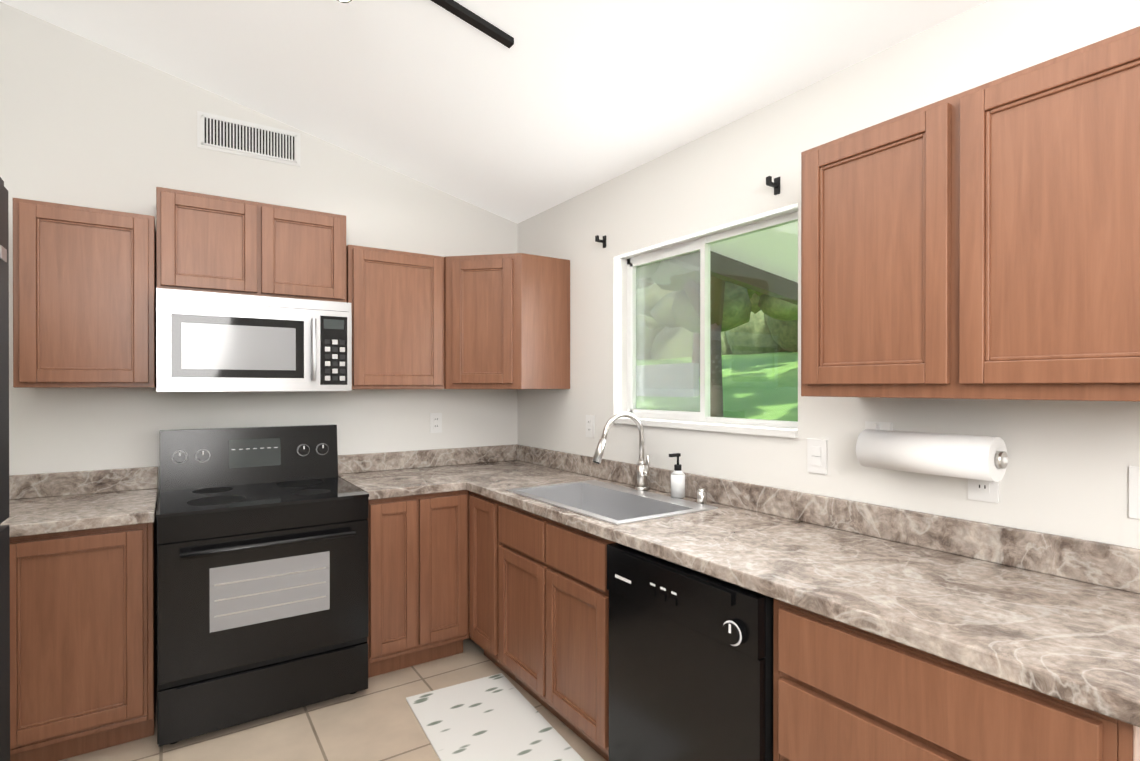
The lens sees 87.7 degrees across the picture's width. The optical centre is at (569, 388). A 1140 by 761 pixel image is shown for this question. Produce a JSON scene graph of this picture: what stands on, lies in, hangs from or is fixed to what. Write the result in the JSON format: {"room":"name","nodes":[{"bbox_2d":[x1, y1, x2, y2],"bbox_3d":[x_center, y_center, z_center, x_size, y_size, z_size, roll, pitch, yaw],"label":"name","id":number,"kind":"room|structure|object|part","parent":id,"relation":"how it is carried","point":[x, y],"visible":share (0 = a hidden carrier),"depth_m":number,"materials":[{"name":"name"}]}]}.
{"room":"kitchen","nodes":[
{"label":"kitchen","id":0,"kind":"room"},
{"bbox_2d":[0,2,516,503],"bbox_3d":[-1.554,-0.196,3.052,3.090,3.090,0.120,0,0,-34],"label":"wall","id":1,"kind":"structure","parent":0,"point":[84,122],"depth_m":2.75,"materials":[{"name":"white paint"}]},
{"bbox_2d":[13,198,155,387],"bbox_3d":[-2.005,-0.364,2.484,0.440,0.720,0.321,0,0,-34],"label":"upper cabinet","id":2,"kind":"object","parent":1,"relation":"attached to","point":[84,296],"visible":1,"depth_m":2.35,"materials":[{"name":"brown wood"}]},
{"bbox_2d":[197,111,299,166],"bbox_3d":[-1.585,-1.237,2.949,0.453,0.172,0.010,0,0,-34],"label":"air vent","id":3,"kind":"object","parent":1,"relation":"in","point":[235,136],"visible":1,"depth_m":2.94,"materials":[{"name":"white plastic"}]},
{"bbox_2d":[156,187,345,301],"bbox_3d":[-1.497,-0.633,2.823,0.768,0.435,0.321,0,0,-34],"label":"upper cabinet","id":4,"kind":"object","parent":1,"relation":"attached to","point":[212,243],"visible":0.94,"depth_m":2.66,"materials":[{"name":"brown wood"}]},
{"bbox_2d":[156,288,351,391],"bbox_3d":[-1.454,-0.198,2.760,0.766,0.422,0.429,0,0,-34],"label":"over-the-range microwave","id":5,"kind":"object","parent":4,"relation":"attached to","point":[214,342],"visible":1,"depth_m":2.60,"materials":[{"name":"white metal"}]},
{"bbox_2d":[346,245,443,388],"bbox_3d":[-0.963,-0.354,3.180,0.500,0.715,0.321,0,0,-34],"label":"upper cabinet","id":6,"kind":"object","parent":1,"relation":"attached to","point":[395,298],"visible":0.96,"depth_m":3.05,"materials":[{"name":"brown wood"}]},
{"bbox_2d":[430,413,441,432],"bbox_3d":[-0.788,0.202,3.488,0.072,0.116,0.008,0,0,-34],"label":"outlet","id":7,"kind":"object","parent":1,"relation":"attached to","point":[435,422],"visible":1,"depth_m":3.49,"materials":[{"name":"white plastic"}]},
{"bbox_2d":[444,253,569,388],"bbox_3d":[-0.420,-0.355,3.370,0.609,0.715,0.609,0,0,-34],"label":"upper cabinet","id":8,"kind":"object","parent":1,"relation":"attached to","point":[506,321],"visible":0.98,"depth_m":3.16,"materials":[{"name":"brown wood"}]},
{"bbox_3d":[-0.465,-0.354,3.145,0.248,0.655,0.248,0,0,-34],"label":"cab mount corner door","id":9,"kind":"part","parent":8,"relation":"part of","materials":[{"name":"brown wood"}]},
{"bbox_2d":[59,632,606,760],"bbox_3d":[-0.276,1.405,1.145,3.090,0.100,4.720,0,0,-34],"label":"floor","id":10,"kind":"structure","parent":0,"point":[376,720],"depth_m":2.33,"materials":[{"name":"tile"}]},
{"bbox_2d":[0,177,9,760],"bbox_3d":[-1.163,0.476,0.628,0.785,1.762,0.860,0,0,-34],"label":"refrigerator","id":11,"kind":"object","parent":10,"relation":"on","point":[4,535],"visible":1,"depth_m":1.14,"materials":[{"name":"black"}]},
{"bbox_2d":[9,508,156,760],"bbox_3d":[-1.931,0.927,2.357,0.466,0.848,0.618,0,0,-34],"label":"base cabinet","id":12,"kind":"object","parent":10,"relation":"on","point":[83,641],"visible":0.81,"depth_m":2.13,"materials":[{"name":"brown wood"}]},
{"bbox_2d":[0,466,157,536],"bbox_3d":[-1.942,0.431,2.340,0.511,0.140,0.634,0,0,-34],"label":"countertop","id":13,"kind":"structure","parent":12,"relation":"on","point":[44,503],"depth_m":2.44,"materials":[{"name":"stone"}]},
{"bbox_2d":[156,424,368,745],"bbox_3d":[-1.367,0.771,2.640,0.767,1.158,0.728,0,0,-34],"label":"range","id":14,"kind":"object","parent":10,"relation":"on","point":[262,572],"visible":1,"depth_m":2.42,"materials":[{"name":"black metal"}]},
{"bbox_2d":[367,490,468,677],"bbox_3d":[-0.875,0.925,3.063,0.511,0.848,0.618,0,0,-34],"label":"base cabinet","id":15,"kind":"object","parent":10,"relation":"on","point":[418,579],"visible":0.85,"depth_m":2.81,"materials":[{"name":"brown wood"}]},
{"bbox_2d":[338,450,457,499],"bbox_3d":[-0.895,0.429,3.038,0.450,0.140,0.638,0,0,-34],"label":"countertop","id":16,"kind":"structure","parent":15,"relation":"on","point":[418,472],"depth_m":3.19,"materials":[{"name":"stone"}]},
{"bbox_2d":[469,491,514,680],"bbox_3d":[-0.171,0.925,2.989,0.618,0.848,0.325,0,0,-34],"label":"base cabinet","id":17,"kind":"object","parent":10,"relation":"on","point":[484,543],"visible":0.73,"depth_m":2.80,"materials":[{"name":"brown wood"}]},
{"bbox_2d":[406,673,583,760],"bbox_3d":[-0.282,1.346,2.274,0.450,0.008,0.950,0,0,-30],"label":"kitchen mat","id":18,"kind":"object","parent":10,"relation":"on","point":[498,717],"visible":0.98,"depth_m":2.36,"materials":[{"name":"white fabric"}]},
{"bbox_2d":[499,502,615,760],"bbox_3d":[0.156,0.926,2.500,0.618,0.848,0.847,0,0,-34],"label":"base cabinet","id":19,"kind":"object","parent":10,"relation":"on","point":[554,625],"visible":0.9,"depth_m":2.27,"materials":[{"name":"brown wood"}]},
{"bbox_2d":[426,444,1139,726],"bbox_3d":[0.250,0.431,2.323,0.660,0.140,3.099,0,0,-34],"label":"countertop","id":20,"kind":"structure","parent":19,"relation":"on","point":[1056,616],"depth_m":1.49,"materials":[{"name":"stone"}]},
{"bbox_2d":[506,480,717,524],"bbox_3d":[0.140,0.554,2.473,0.494,0.200,0.804,0,0,-34],"label":"sink","id":21,"kind":"object","parent":20,"relation":"in","point":[614,504],"visible":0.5,"depth_m":2.62,"materials":[{"name":"white metal"}]},
{"bbox_2d":[592,412,650,489],"bbox_3d":[0.233,0.278,2.592,0.302,0.351,0.093,0,0,-34],"label":"faucet","id":22,"kind":"object","parent":20,"relation":"on","point":[643,471],"visible":1,"depth_m":2.64,"materials":[{"name":"silver metal"}]},
{"bbox_2d":[669,453,684,497],"bbox_3d":[0.445,0.362,2.478,0.075,0.183,0.060,0,0,-34],"label":"soap dispenser","id":23,"kind":"object","parent":20,"relation":"on","point":[677,482],"visible":1,"depth_m":2.46,"materials":[{"name":"white plastic"}]},
{"bbox_2d":[697,488,706,502],"bbox_3d":[0.525,0.427,2.363,0.038,0.055,0.038,0,0,-34],"label":"chrome air gap","id":24,"kind":"object","parent":20,"relation":"on","point":[701,495],"visible":0.96,"depth_m":2.35,"materials":[{"name":"silver metal"}]},
{"bbox_2d":[607,543,773,760],"bbox_3d":[0.530,0.934,1.866,0.622,0.838,0.608,0,0,-34],"label":"dishwasher","id":25,"kind":"object","parent":10,"relation":"on","point":[690,664],"visible":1,"depth_m":1.67,"materials":[{"name":"black metal"}]},
{"bbox_2d":[773,599,1139,760],"bbox_3d":[0.925,0.930,1.349,0.618,0.848,0.664,0,0,-34],"label":"drawers","id":26,"kind":"object","parent":10,"relation":"on","point":[843,691],"visible":0.54,"depth_m":1.19,"materials":[{"name":"brown wood"}]},
{"bbox_2d":[0,0,987,223],"bbox_3d":[-0.276,-1.416,1.136,3.090,0.797,4.720,0,0,-34],"label":"ceiling","id":27,"kind":"structure","parent":0,"point":[558,102],"depth_m":2.34,"materials":[{"name":"white paint"}]},
{"bbox_2d":[337,0,513,48],"bbox_3d":[-0.921,-1.391,1.624,1.720,0.460,0.118,0,0,-34],"label":"rail","id":28,"kind":"object","parent":27,"relation":"attached to","point":[455,8],"visible":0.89,"depth_m":2.02,"materials":[{"name":"black metal"}]},
{"bbox_2d":[517,0,1139,548],"bbox_3d":[0.992,0.137,1.916,0.120,2.430,4.600,0,0,-34],"label":"wall","id":29,"kind":"structure","parent":0,"point":[1067,468],"depth_m":1.99,"materials":[{"name":"white paint"}]},
{"bbox_2d":[586,415,593,437],"bbox_3d":[0.105,0.198,3.128,0.008,0.116,0.072,0,0,-34],"label":"outlet","id":30,"kind":"object","parent":29,"relation":"attached to","point":[589,425],"visible":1,"depth_m":3.12,"materials":[{"name":"white plastic"}]},
{"bbox_2d":[595,235,605,247],"bbox_3d":[0.155,-0.747,3.006,0.056,0.060,0.024,0,0,-34],"label":"curtain rod bracket","id":31,"kind":"object","parent":29,"relation":"attached to","point":[597,239],"depth_m":3.01,"materials":[{"name":"black metal"}]},
{"bbox_2d":[613,211,797,437],"bbox_3d":[0.551,-0.241,2.553,0.133,0.827,1.050,0,0,-34],"label":"window","id":32,"kind":"structure","parent":29,"relation":"in","point":[702,419],"depth_m":2.65,"materials":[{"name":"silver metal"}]},
{"bbox_2d":[766,176,779,194],"bbox_3d":[0.732,-0.736,2.143,0.056,0.060,0.024,0,0,-34],"label":"curtain rod bracket","id":33,"kind":"object","parent":29,"relation":"attached to","point":[775,184],"depth_m":2.15,"materials":[{"name":"black metal"}]},
{"bbox_2d":[807,438,826,474],"bbox_3d":[0.842,0.231,2.024,0.009,0.116,0.072,0,0,-34],"label":"light switch","id":34,"kind":"object","parent":29,"relation":"attached to","point":[816,455],"visible":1,"depth_m":2.02,"materials":[{"name":"white plastic"}]},
{"bbox_2d":[856,421,1007,481],"bbox_3d":[0.996,0.170,1.668,0.148,0.132,0.413,0,0,-34],"label":"paper towel holder","id":35,"kind":"object","parent":29,"relation":"attached to","point":[882,445],"visible":1,"depth_m":1.59,"materials":[{"name":"white paper"}]},
{"bbox_2d":[801,26,1139,401],"bbox_3d":[1.028,-0.334,1.462,0.321,0.715,0.850,0,0,-34],"label":"upper cabinet","id":36,"kind":"object","parent":29,"relation":"attached to","point":[981,241],"visible":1,"depth_m":1.32,"materials":[{"name":"brown wood"}]},
{"bbox_2d":[968,479,998,502],"bbox_3d":[1.120,0.247,1.609,0.008,0.116,0.072,0,0,-34],"label":"outlet","id":37,"kind":"object","parent":29,"relation":"attached to","point":[983,490],"visible":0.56,"depth_m":1.60,"materials":[{"name":"white plastic"}]},
{"bbox_2d":[1129,466,1139,518],"bbox_3d":[1.307,0.237,1.329,0.009,0.118,0.082,0,0,-34],"label":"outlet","id":38,"kind":"object","parent":29,"relation":"attached to","point":[1134,491],"visible":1,"depth_m":1.35,"materials":[{"name":"white plastic"}]},
{"label":"outside","id":39,"kind":"structure","parent":0,"visible":0},
{"bbox_2d":[636,352,797,420],"bbox_3d":[7.617,0.009,9.109,18.870,2.940,60.000,0,0,-34],"label":"ground","id":40,"kind":"structure","parent":39,"point":[780,408],"depth_m":15.07,"materials":[{"name":"green plant"}]},
{"bbox_2d":[636,363,698,396],"bbox_3d":[-3.132,-0.192,24.357,0.200,0.960,22.700,0,0,-34],"label":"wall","id":41,"kind":"structure","parent":40,"relation":"on","point":[667,373],"depth_m":15.64,"materials":[{"name":"white paint"}]},
{"bbox_2d":[636,260,797,416],"bbox_3d":[2.199,-3.683,23.640,20.000,8.892,37.622,0,0,-34],"label":"trees","id":42,"kind":"object","parent":40,"relation":"on","point":[731,322],"depth_m":11.39,"materials":[{"name":"green plant"}]},
{"bbox_2d":[664,221,797,304],"bbox_3d":[3.832,-0.115,1.769,4.400,2.385,8.000,0,0,-34],"label":"patio cover","id":43,"kind":"object","parent":40,"relation":"on","point":[767,265],"depth_m":4.71,"materials":[{"name":"white"}]}
]}

